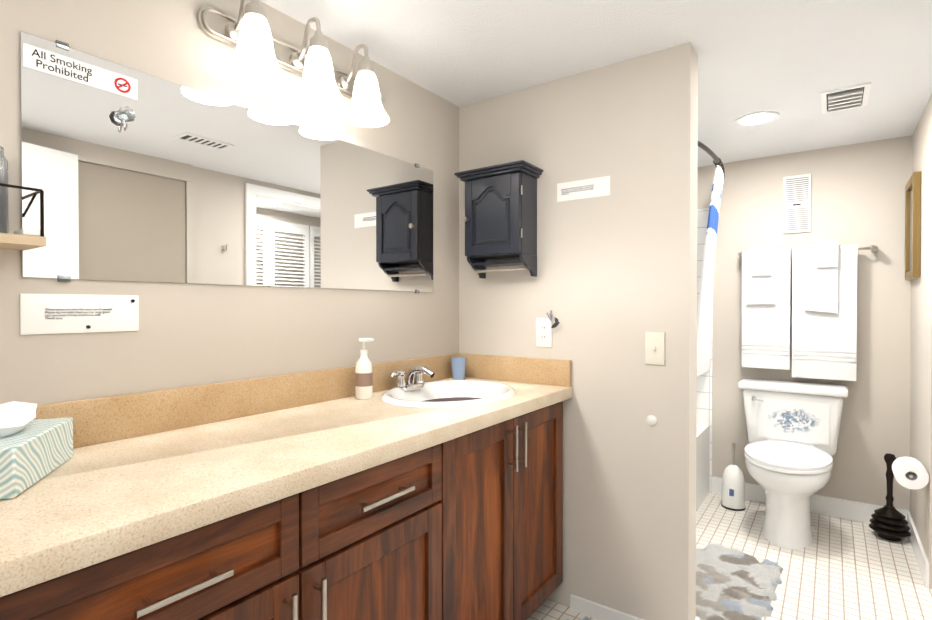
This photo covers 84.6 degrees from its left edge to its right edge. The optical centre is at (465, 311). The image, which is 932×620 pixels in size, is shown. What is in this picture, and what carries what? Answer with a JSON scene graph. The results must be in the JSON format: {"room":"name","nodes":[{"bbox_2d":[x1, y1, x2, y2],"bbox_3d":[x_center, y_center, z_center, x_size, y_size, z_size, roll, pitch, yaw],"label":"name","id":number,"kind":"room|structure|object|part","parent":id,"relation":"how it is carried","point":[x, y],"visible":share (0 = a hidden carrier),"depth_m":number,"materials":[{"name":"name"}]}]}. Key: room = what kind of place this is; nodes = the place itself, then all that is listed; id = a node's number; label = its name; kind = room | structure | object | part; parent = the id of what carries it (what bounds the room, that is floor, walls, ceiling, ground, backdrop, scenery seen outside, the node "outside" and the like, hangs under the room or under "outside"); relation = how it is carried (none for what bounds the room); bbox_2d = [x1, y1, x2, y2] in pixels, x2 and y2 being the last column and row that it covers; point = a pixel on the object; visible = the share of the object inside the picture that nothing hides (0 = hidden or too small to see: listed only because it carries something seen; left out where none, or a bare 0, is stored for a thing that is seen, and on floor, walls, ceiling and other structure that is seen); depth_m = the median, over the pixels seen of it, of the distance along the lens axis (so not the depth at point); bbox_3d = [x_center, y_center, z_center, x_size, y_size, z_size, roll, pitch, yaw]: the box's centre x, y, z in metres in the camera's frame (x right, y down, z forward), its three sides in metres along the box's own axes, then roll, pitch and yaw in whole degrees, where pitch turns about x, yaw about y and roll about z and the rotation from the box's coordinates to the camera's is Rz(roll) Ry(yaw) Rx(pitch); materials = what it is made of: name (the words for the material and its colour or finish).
{"room":"bathroom","nodes":[
{"label":"bathroom","id":0,"kind":"room"},
{"bbox_2d":[0,0,458,404],"bbox_3d":[-0.501,0.127,1.804,0.100,2.130,5.130,0,1,36],"label":"wall","id":1,"kind":"structure","parent":0,"point":[190,334],"depth_m":1.42,"materials":[{"name":"beige paint"}]},
{"bbox_2d":[0,146,45,249],"bbox_3d":[-1.002,-0.227,0.902,0.130,0.195,0.385,0,1,36],"label":"wire shelf","id":2,"kind":"object","parent":1,"relation":"attached to","point":[24,239],"visible":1,"depth_m":1.01,"materials":[{"name":"beige wood"}]},
{"bbox_2d":[0,146,8,233],"bbox_3d":[-0.949,-0.237,1.002,0.080,0.176,0.080,0,1,36],"label":"jar","id":3,"kind":"object","parent":2,"relation":"on","point":[4,210],"depth_m":1.01,"materials":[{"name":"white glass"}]},
{"bbox_3d":[-1.001,-0.239,0.904,0.126,0.005,0.376,0,1,36],"label":"rail","id":4,"kind":"part","parent":2,"relation":"part of","materials":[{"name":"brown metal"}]},
{"bbox_3d":[-0.845,-0.195,1.020,0.006,0.092,0.005,0,1,36],"label":"post","id":5,"kind":"part","parent":2,"relation":"part of","materials":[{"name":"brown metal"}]},
{"bbox_2d":[20,293,138,334],"bbox_3d":[-0.879,0.005,1.180,0.008,0.088,0.228,0,1,36],"label":"notice sign","id":6,"kind":"object","parent":1,"relation":"attached to","point":[57,313],"visible":1,"depth_m":1.17,"materials":[{"name":"white paper"}]},
{"bbox_2d":[20,32,432,293],"bbox_3d":[-0.543,-0.338,1.647,0.008,0.536,1.377,0,1,36],"label":"mirror","id":7,"kind":"object","parent":1,"relation":"attached to","point":[174,183],"visible":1,"depth_m":1.40,"materials":[{"name":"clear glass"}]},
{"bbox_2d":[23,43,137,99],"bbox_3d":[-0.875,-0.546,1.175,0.002,0.050,0.220,0,1,36],"label":"sign","id":8,"kind":"object","parent":7,"relation":"attached to","point":[51,63],"visible":1,"depth_m":1.17,"materials":[{"name":"white paper"}]},
{"bbox_2d":[117,106,135,130],"bbox_3d":[-0.817,-0.463,1.229,0.036,0.056,0.038,0,1,36],"label":"hook","id":9,"kind":"object","parent":7,"relation":"attached to","point":[126,113],"visible":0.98,"depth_m":1.22,"materials":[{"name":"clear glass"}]},
{"bbox_3d":[-0.817,-0.472,1.229,0.036,0.038,0.038,0,1,36],"label":"knob","id":10,"kind":"part","parent":9,"relation":"part of","materials":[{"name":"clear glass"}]},
{"bbox_2d":[33,353,460,447],"bbox_3d":[-0.789,0.254,1.296,0.020,0.105,2.628,0,1,36],"label":"backsplash","id":11,"kind":"structure","parent":1,"relation":"attached to","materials":[{"name":"beige stone"}]},
{"bbox_2d":[197,0,389,127],"bbox_3d":[-0.445,-0.777,1.614,0.202,0.261,0.700,0,1,36],"label":"sconce","id":12,"kind":"object","parent":1,"relation":"attached to","point":[262,56],"visible":1,"depth_m":1.53,"materials":[{"name":"white glass"}]},
{"bbox_3d":[-0.614,-0.847,1.423,0.114,0.117,0.013,0,1,36],"label":"arm","id":13,"kind":"part","parent":12,"relation":"part of"},
{"bbox_2d":[244,0,266,19],"bbox_3d":[-0.573,-0.825,1.394,0.058,0.055,0.058,0,1,36],"label":"socket","id":14,"kind":"object","parent":12,"relation":"attached to","point":[253,9],"depth_m":1.37,"materials":[{"name":"white glass"}]},
{"bbox_3d":[-0.573,-0.722,1.395,0.155,0.155,0.155,0,1,36],"label":"lamp shade","id":15,"kind":"part","parent":12,"relation":"part of","materials":[{"name":"white glass"}]},
{"bbox_3d":[-0.514,-0.801,1.663,0.009,0.069,0.685,0,1,36],"label":"rail","id":16,"kind":"part","parent":12,"relation":"part of","materials":[{"name":"silver metal"}]},
{"bbox_3d":[-0.491,-0.849,1.595,0.114,0.117,0.013,0,1,36],"label":"arm","id":17,"kind":"part","parent":12,"relation":"part of"},
{"bbox_3d":[-0.450,-0.723,1.567,0.155,0.155,0.155,0,1,36],"label":"lamp shade","id":18,"kind":"part","parent":12,"relation":"part of","materials":[{"name":"white glass"}]},
{"bbox_2d":[309,30,328,51],"bbox_3d":[-0.450,-0.826,1.566,0.058,0.055,0.058,0,1,36],"label":"socket","id":19,"kind":"object","parent":12,"relation":"attached to","point":[317,42],"depth_m":1.54,"materials":[{"name":"silver metal"}]},
{"bbox_3d":[-0.377,-0.850,1.755,0.114,0.117,0.013,0,1,36],"label":"arm","id":20,"kind":"part","parent":12,"relation":"part of"},
{"bbox_2d":[358,56,374,73],"bbox_3d":[-0.335,-0.828,1.726,0.058,0.055,0.058,0,1,36],"label":"socket","id":21,"kind":"object","parent":12,"relation":"attached to","point":[365,67],"depth_m":1.70,"materials":[{"name":"silver metal"}]},
{"bbox_3d":[-0.335,-0.725,1.727,0.155,0.155,0.155,0,1,36],"label":"lamp shade","id":22,"kind":"part","parent":12,"relation":"part of","materials":[{"name":"white glass"}]},
{"bbox_2d":[459,42,697,619],"bbox_3d":[0.409,0.124,2.130,1.000,2.130,0.120,0,1,36],"label":"wall","id":23,"kind":"structure","parent":0,"point":[612,282],"depth_m":1.95,"materials":[{"name":"beige paint"}]},
{"bbox_2d":[454,160,543,278],"bbox_3d":[0.135,-0.365,2.138,0.330,0.439,0.178,0,1,36],"label":"upper cabinet","id":24,"kind":"object","parent":23,"relation":"attached to","point":[499,218],"visible":1,"depth_m":2.08,"materials":[{"name":"grey wood"}]},
{"bbox_3d":[0.104,-0.391,2.094,0.164,0.214,0.014,0,1,36],"label":"door panel","id":25,"kind":"part","parent":24,"relation":"part of","materials":[{"name":"grey wood"}]},
{"bbox_3d":[0.104,-0.391,2.094,0.264,0.314,0.010,0,1,36],"label":"door frame","id":26,"kind":"part","parent":24,"relation":"part of","materials":[{"name":"grey wood"}]},
{"bbox_3d":[0.108,-0.392,2.100,0.264,0.314,0.010,0,1,36],"label":"door","id":27,"kind":"part","parent":24,"relation":"part of","materials":[{"name":"grey wood"}]},
{"bbox_2d":[473,260,523,266],"bbox_3d":[0.158,-0.202,2.171,0.242,0.012,0.099,0,1,36],"label":"shelf","id":28,"kind":"object","parent":24,"relation":"attached to","point":[476,263],"depth_m":2.16,"materials":[{"name":"grey wood"}]},
{"bbox_3d":[0.135,-0.569,2.136,0.330,0.032,0.177,0,1,36],"label":"crown","id":29,"kind":"part","parent":24,"relation":"part of","materials":[{"name":"grey wood"}]},
{"bbox_2d":[536,318,551,346],"bbox_3d":[0.321,0.086,2.113,0.072,0.120,0.008,0,1,36],"label":"electrical outlet","id":30,"kind":"object","parent":23,"relation":"attached to","point":[543,332],"visible":1,"depth_m":2.11,"materials":[{"name":"white plastic"}]},
{"bbox_2d":[540,324,546,330],"bbox_3d":[0.320,0.066,2.111,0.032,0.028,0.002,0,1,36],"label":"socket","id":31,"kind":"object","parent":30,"relation":"attached to","point":[543,327],"depth_m":2.11,"materials":[{"name":"white plastic"}]},
{"bbox_2d":[540,334,546,340],"bbox_3d":[0.320,0.106,2.111,0.032,0.028,0.002,0,1,36],"label":"socket","id":32,"kind":"object","parent":30,"relation":"attached to","point":[543,337],"depth_m":2.11,"materials":[{"name":"white plastic"}]},
{"bbox_2d":[546,310,559,327],"bbox_3d":[0.352,0.032,2.076,0.063,0.072,0.017,0,1,36],"label":"hook","id":33,"kind":"object","parent":23,"relation":"attached to","point":[556,323],"visible":1,"depth_m":2.07,"materials":[{"name":"grey metal"}]},
{"bbox_2d":[557,176,609,201],"bbox_3d":[0.459,-0.481,2.013,0.220,0.074,0.002,0,1,36],"label":"paper sign","id":34,"kind":"object","parent":23,"relation":"attached to","point":[585,188],"visible":1,"depth_m":2.01,"materials":[{"name":"white paper"}]},
{"bbox_2d":[570,594,642,619],"bbox_3d":[0.599,1.164,1.923,0.440,0.055,0.012,0,1,36],"label":"baseboard","id":35,"kind":"structure","parent":23,"relation":"attached to","point":[590,608],"depth_m":1.98,"materials":[{"name":"white wood"}]},
{"bbox_2d":[646,415,656,425],"bbox_3d":[0.675,0.395,1.859,0.035,0.037,0.014,0,1,36],"label":"door stop","id":36,"kind":"object","parent":23,"relation":"attached to","point":[651,420],"depth_m":1.86,"materials":[{"name":"beige plastic"}]},
{"bbox_2d":[645,332,664,364],"bbox_3d":[0.685,0.133,1.850,0.067,0.117,0.014,0,1,36],"label":"light switch","id":37,"kind":"object","parent":23,"relation":"attached to","point":[654,348],"depth_m":1.85,"materials":[{"name":"beige plastic"}]},
{"bbox_3d":[0.684,0.134,1.855,0.069,0.118,0.006,0,1,36],"label":"plate","id":38,"kind":"part","parent":37,"relation":"part of","materials":[{"name":"beige plastic"}]},
{"bbox_2d":[260,0,931,166],"bbox_3d":[0.835,-0.981,1.083,3.300,0.100,5.530,0,1,36],"label":"ceiling","id":39,"kind":"structure","parent":0,"point":[789,61],"depth_m":1.83,"materials":[{"name":"white paint"}]},
{"bbox_2d":[735,111,778,125],"bbox_3d":[1.421,-0.941,2.503,0.190,0.006,0.190,0,1,36],"label":"recessed light","id":40,"kind":"object","parent":39,"relation":"in","point":[757,118],"visible":0.98,"depth_m":2.50,"materials":[{"name":"white"}]},
{"bbox_2d":[821,82,870,113],"bbox_3d":[1.672,-0.928,2.261,0.170,0.027,0.280,0,1,36],"label":"ceiling vent","id":41,"kind":"object","parent":39,"relation":"in","point":[866,86],"depth_m":2.22,"materials":[{"name":"white metal"}]},
{"bbox_3d":[1.669,-0.927,2.257,0.120,0.025,0.020,0,1,36],"label":"ceiling air vent blade","id":42,"kind":"part","parent":41,"relation":"part of","materials":[{"name":"white metal"}]},
{"bbox_3d":[1.697,-0.928,2.295,0.120,0.025,0.020,0,1,36],"label":"ceiling air vent blade","id":43,"kind":"part","parent":41,"relation":"part of","materials":[{"name":"white metal"}]},
{"bbox_3d":[1.672,-0.940,2.261,0.130,0.002,0.240,0,1,36],"label":"dark ceiling air vent","id":44,"kind":"part","parent":41,"relation":"part of","materials":[{"name":"white metal"}]},
{"bbox_3d":[1.642,-0.927,2.219,0.120,0.025,0.020,0,1,36],"label":"ceiling air vent blade","id":45,"kind":"part","parent":41,"relation":"part of","materials":[{"name":"white metal"}]},
{"bbox_3d":[1.614,-0.927,2.180,0.120,0.025,0.020,0,1,36],"label":"ceiling air vent blade","id":46,"kind":"part","parent":41,"relation":"part of","materials":[{"name":"white metal"}]},
{"bbox_2d":[526,492,931,619],"bbox_3d":[0.835,1.249,1.103,3.300,0.100,5.530,0,1,36],"label":"floor","id":47,"kind":"structure","parent":0,"point":[838,568],"depth_m":2.36,"materials":[{"name":"tile"}]},
{"bbox_2d":[0,397,571,619],"bbox_3d":[-0.562,0.776,1.145,0.572,0.844,2.618,0,1,36],"label":"bathroom vanity","id":48,"kind":"object","parent":47,"relation":"on","point":[426,488],"depth_m":1.19,"materials":[{"name":"brown wood"}]},
{"bbox_3d":[-0.596,0.444,0.676,0.020,0.153,0.874,0,1,36],"label":"drawer frame","id":49,"kind":"part","parent":48,"relation":"part of","materials":[{"name":"brown wood"}]},
{"bbox_3d":[-0.601,0.444,0.679,0.009,0.071,0.792,0,1,36],"label":"drawer panel","id":50,"kind":"part","parent":48,"relation":"part of","materials":[{"name":"brown wood"}]},
{"bbox_3d":[-0.456,0.449,0.827,0.032,0.010,0.150,0,1,36],"label":"handle","id":51,"kind":"part","parent":48,"relation":"part of","materials":[{"name":"silver metal"}]},
{"bbox_3d":[-0.468,0.807,0.857,0.020,0.557,0.436,0,1,36],"label":"door frame","id":52,"kind":"part","parent":48,"relation":"part of","materials":[{"name":"brown wood"}]},
{"bbox_2d":[0,377,571,588],"bbox_3d":[-0.568,0.331,1.139,0.563,0.045,2.628,0,1,36],"label":"countertop","id":53,"kind":"structure","parent":48,"relation":"on","point":[115,492],"depth_m":1.02,"materials":[{"name":"beige stone"}]},
{"bbox_2d":[0,401,72,499],"bbox_3d":[-0.844,0.242,0.944,0.120,0.133,0.250,0,1,-19],"label":"tissue box","id":54,"kind":"object","parent":53,"relation":"on","point":[32,451],"visible":1,"depth_m":0.93,"materials":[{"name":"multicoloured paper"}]},
{"bbox_2d":[355,338,373,399],"bbox_3d":[-0.354,0.197,1.777,0.060,0.209,0.059,0,1,36],"label":"soap dispenser","id":55,"kind":"object","parent":53,"relation":"on","point":[363,379],"visible":1,"depth_m":1.75,"materials":[{"name":"white plastic"}]},
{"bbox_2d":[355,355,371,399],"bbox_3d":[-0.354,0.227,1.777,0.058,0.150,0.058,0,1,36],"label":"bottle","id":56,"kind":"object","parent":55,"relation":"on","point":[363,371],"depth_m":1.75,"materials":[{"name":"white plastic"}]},
{"bbox_2d":[348,377,543,412],"bbox_3d":[-0.056,0.362,1.869,0.451,0.153,0.550,0,1,36],"label":"sink","id":57,"kind":"object","parent":53,"relation":"in","point":[448,395],"depth_m":1.97,"materials":[{"name":"white ceramic"}]},
{"bbox_2d":[388,365,435,384],"bbox_3d":[-0.181,0.253,1.957,0.148,0.094,0.224,0,1,36],"label":"faucet","id":58,"kind":"object","parent":57,"relation":"on","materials":[{"name":"silver metal"}]},
{"bbox_2d":[451,357,465,379],"bbox_3d":[-0.032,0.250,2.244,0.070,0.095,0.069,0,1,36],"label":"cup","id":59,"kind":"object","parent":53,"relation":"on","point":[458,365],"visible":1,"depth_m":2.22,"materials":[{"name":"blue plastic"}]},
{"bbox_3d":[-0.339,0.620,0.992,0.032,0.150,0.010,0,1,36],"label":"handle","id":60,"kind":"part","parent":48,"relation":"part of","materials":[{"name":"silver metal"}]},
{"bbox_3d":[-0.298,0.619,1.048,0.032,0.150,0.010,0,1,36],"label":"handle","id":61,"kind":"part","parent":48,"relation":"part of","materials":[{"name":"silver metal"}]},
{"bbox_3d":[-0.206,0.804,1.224,0.020,0.557,0.454,0,1,36],"label":"door frame","id":62,"kind":"part","parent":48,"relation":"part of","materials":[{"name":"brown wood"}]},
{"bbox_3d":[-0.206,0.439,1.220,0.020,0.153,0.454,0,1,36],"label":"drawer frame","id":63,"kind":"part","parent":48,"relation":"part of","materials":[{"name":"brown wood"}]},
{"bbox_3d":[-0.210,0.439,1.224,0.009,0.071,0.372,0,1,36],"label":"drawer panel","id":64,"kind":"part","parent":48,"relation":"part of","materials":[{"name":"brown wood"}]},
{"bbox_3d":[-0.210,0.804,1.227,0.009,0.443,0.340,0,1,36],"label":"door panel","id":65,"kind":"part","parent":48,"relation":"part of","materials":[{"name":"brown wood"}]},
{"bbox_3d":[-0.188,0.436,1.201,0.032,0.010,0.170,0,1,36],"label":"handle","id":66,"kind":"part","parent":48,"relation":"part of","materials":[{"name":"silver metal"}]},
{"bbox_3d":[0.040,0.719,1.567,0.020,0.720,0.380,0,1,36],"label":"door frame","id":67,"kind":"part","parent":48,"relation":"part of","materials":[{"name":"brown wood"}]},
{"bbox_3d":[0.036,0.719,1.570,0.009,0.606,0.266,0,1,36],"label":"door panel","id":68,"kind":"part","parent":48,"relation":"part of","materials":[{"name":"brown wood"}]},
{"bbox_3d":[0.156,0.448,1.681,0.032,0.150,0.010,0,1,36],"label":"handle","id":69,"kind":"part","parent":48,"relation":"part of","materials":[{"name":"silver metal"}]},
{"bbox_3d":[0.191,0.448,1.730,0.032,0.150,0.010,0,1,36],"label":"handle","id":70,"kind":"part","parent":48,"relation":"part of","materials":[{"name":"silver metal"}]},
{"bbox_3d":[0.260,0.717,1.883,0.009,0.606,0.270,0,1,36],"label":"door panel","id":71,"kind":"part","parent":48,"relation":"part of","materials":[{"name":"brown wood"}]},
{"bbox_3d":[0.265,0.717,1.880,0.020,0.720,0.384,0,1,36],"label":"door frame","id":72,"kind":"part","parent":48,"relation":"part of","materials":[{"name":"brown wood"}]},
{"bbox_2d":[696,423,709,511],"bbox_3d":[0.819,0.961,2.908,0.750,0.440,1.590,0,1,36],"label":"bathtub","id":73,"kind":"object","parent":47,"relation":"on","point":[702,458],"visible":0.02,"depth_m":3.17,"materials":[{"name":"white ceramic"}]},
{"bbox_2d":[721,443,745,510],"bbox_3d":[1.613,0.987,3.090,0.132,0.386,0.132,0,1,36],"label":"toilet brush","id":74,"kind":"object","parent":47,"relation":"on","point":[733,490],"visible":1,"depth_m":3.05,"materials":[{"name":"white plastic"}]},
{"bbox_3d":[1.613,0.862,3.089,0.020,0.137,0.020,0,1,36],"label":"handle","id":75,"kind":"part","parent":74,"relation":"part of","materials":[{"name":"silver metal"}]},
{"bbox_2d":[722,464,744,508],"bbox_3d":[1.613,1.052,3.090,0.126,0.256,0.126,0,1,36],"label":"canister","id":76,"kind":"object","parent":74,"relation":"on","point":[733,483],"depth_m":3.05,"materials":[{"name":"white plastic"}]},
{"bbox_2d":[696,544,782,619],"bbox_3d":[1.082,1.174,2.185,0.400,0.028,0.800,0,1,39],"label":"area rug","id":77,"kind":"object","parent":47,"relation":"on","point":[733,584],"visible":0.73,"depth_m":2.19,"materials":[{"name":"multicoloured fabric"}]},
{"bbox_2d":[738,377,847,548],"bbox_3d":[1.748,0.799,2.778,0.524,0.768,0.713,0,1,36],"label":"toilet","id":78,"kind":"object","parent":47,"relation":"on","point":[793,428],"visible":1,"depth_m":2.77,"materials":[{"name":"white ceramic"}]},
{"bbox_3d":[1.698,0.761,2.708,0.394,0.048,0.540,0,1,36],"label":"seat","id":79,"kind":"part","parent":78,"relation":"part of","materials":[{"name":"white plastic"}]},
{"bbox_3d":[1.704,0.985,2.718,0.384,0.396,0.549,0,1,36],"label":"bowl","id":80,"kind":"part","parent":78,"relation":"part of","materials":[{"name":"white ceramic"}]},
{"bbox_3d":[1.892,0.628,2.977,0.484,0.337,0.203,0,1,36],"label":"tank","id":81,"kind":"part","parent":78,"relation":"part of","materials":[{"name":"white ceramic"}]},
{"bbox_3d":[1.889,0.437,2.971,0.524,0.046,0.231,0,1,36],"label":"tank lid","id":82,"kind":"part","parent":78,"relation":"part of","materials":[{"name":"white ceramic"}]},
{"bbox_2d":[869,453,910,541],"bbox_3d":[2.219,0.963,2.681,0.172,0.442,0.172,0,1,36],"label":"plunger","id":83,"kind":"object","parent":47,"relation":"on","point":[889,521],"visible":0.96,"depth_m":2.66,"materials":[{"name":"black rubber"}]},
{"bbox_3d":[2.219,0.883,2.680,0.052,0.282,0.052,0,1,36],"label":"handle","id":84,"kind":"part","parent":83,"relation":"part of","materials":[{"name":"black plastic"}]},
{"bbox_2d":[697,135,911,510],"bbox_3d":[1.878,0.115,3.194,2.150,2.130,0.100,0,1,36],"label":"wall","id":85,"kind":"structure","parent":0,"point":[858,194],"depth_m":2.92,"materials":[{"name":"beige paint"}]},
{"bbox_2d":[696,208,712,491],"bbox_3d":[1.290,0.251,3.549,0.766,1.850,0.008,0,1,36],"label":"wall tile","id":86,"kind":"structure","parent":85,"relation":"attached to","point":[704,398],"depth_m":3.35,"materials":[{"name":"white tile"}]},
{"bbox_2d":[698,140,724,178],"bbox_3d":[1.200,-0.775,2.619,0.173,0.050,1.609,0,1,36],"label":"rail","id":87,"kind":"object","parent":85,"relation":"attached to","point":[710,152],"visible":0.27,"depth_m":2.52,"materials":[{"name":"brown metal"}]},
{"bbox_2d":[697,166,723,376],"bbox_3d":[1.425,-0.183,2.980,0.209,1.130,0.730,0,1,36],"label":"shower curtain","id":88,"kind":"object","parent":87,"relation":"hanging from","point":[704,317],"visible":0.96,"depth_m":2.91,"materials":[{"name":"white fabric"}]},
{"bbox_2d":[783,174,810,233],"bbox_3d":[1.970,-0.639,3.049,0.140,0.340,0.016,0,1,36],"label":"air vent","id":89,"kind":"object","parent":85,"relation":"in","point":[797,188],"visible":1,"depth_m":3.04,"materials":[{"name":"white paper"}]},
{"bbox_2d":[785,200,808,208],"bbox_3d":[1.966,-0.636,3.044,0.116,0.036,0.002,0,1,36],"label":"label","id":90,"kind":"object","parent":89,"relation":"attached to","point":[802,203],"visible":1,"depth_m":3.04,"materials":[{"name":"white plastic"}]},
{"bbox_2d":[739,240,876,380],"bbox_3d":[1.960,-0.011,2.977,0.669,0.784,0.154,0,1,36],"label":"towel rail","id":91,"kind":"object","parent":85,"relation":"attached to","point":[824,309],"visible":1,"depth_m":2.95,"materials":[{"name":"white fabric"}]},
{"bbox_3d":[2.241,-0.345,2.812,0.024,0.032,0.090,0,1,36],"label":"post","id":92,"kind":"part","parent":91,"relation":"part of","materials":[{"name":"silver metal"}]},
{"bbox_2d":[712,476,909,522],"bbox_3d":[1.998,1.128,3.048,0.974,0.105,0.012,0,1,36],"label":"baseboard","id":93,"kind":"structure","parent":85,"relation":"attached to","point":[844,508],"depth_m":2.96,"materials":[{"name":"white tile"}]},
{"bbox_2d":[909,94,931,589],"bbox_3d":[2.341,0.122,2.364,0.370,2.130,0.710,0,1,36],"label":"wall","id":94,"kind":"structure","parent":0,"point":[920,505],"depth_m":2.37,"materials":[{"name":"beige paint"}]},
{"bbox_2d":[892,457,928,488],"bbox_3d":[1.986,0.718,2.293,0.118,0.116,0.152,0,1,36],"label":"toilet paper roll","id":95,"kind":"object","parent":94,"relation":"attached to","point":[918,478],"visible":0.98,"depth_m":2.25,"materials":[{"name":"white paper"}]},
{"bbox_2d":[905,171,920,279],"bbox_3d":[2.269,-0.420,2.601,0.030,0.510,0.340,0,1,36],"label":"picture frame","id":96,"kind":"object","parent":94,"relation":"attached to","point":[913,228],"visible":1,"depth_m":2.47,"materials":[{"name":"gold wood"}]},
{"bbox_2d":[910,190,911,270],"bbox_3d":[2.276,-0.420,2.596,0.012,0.430,0.260,0,1,36],"label":"art","id":97,"kind":"object","parent":96,"relation":"attached to","point":[910,190],"depth_m":2.68,"materials":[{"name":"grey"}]},
{"bbox_2d":[907,511,928,588],"bbox_3d":[2.183,1.134,2.479,0.012,0.105,0.698,0,1,36],"label":"baseboard","id":98,"kind":"structure","parent":94,"relation":"attached to","point":[920,554],"depth_m":2.38,"materials":[{"name":"white wood"}]}
]}

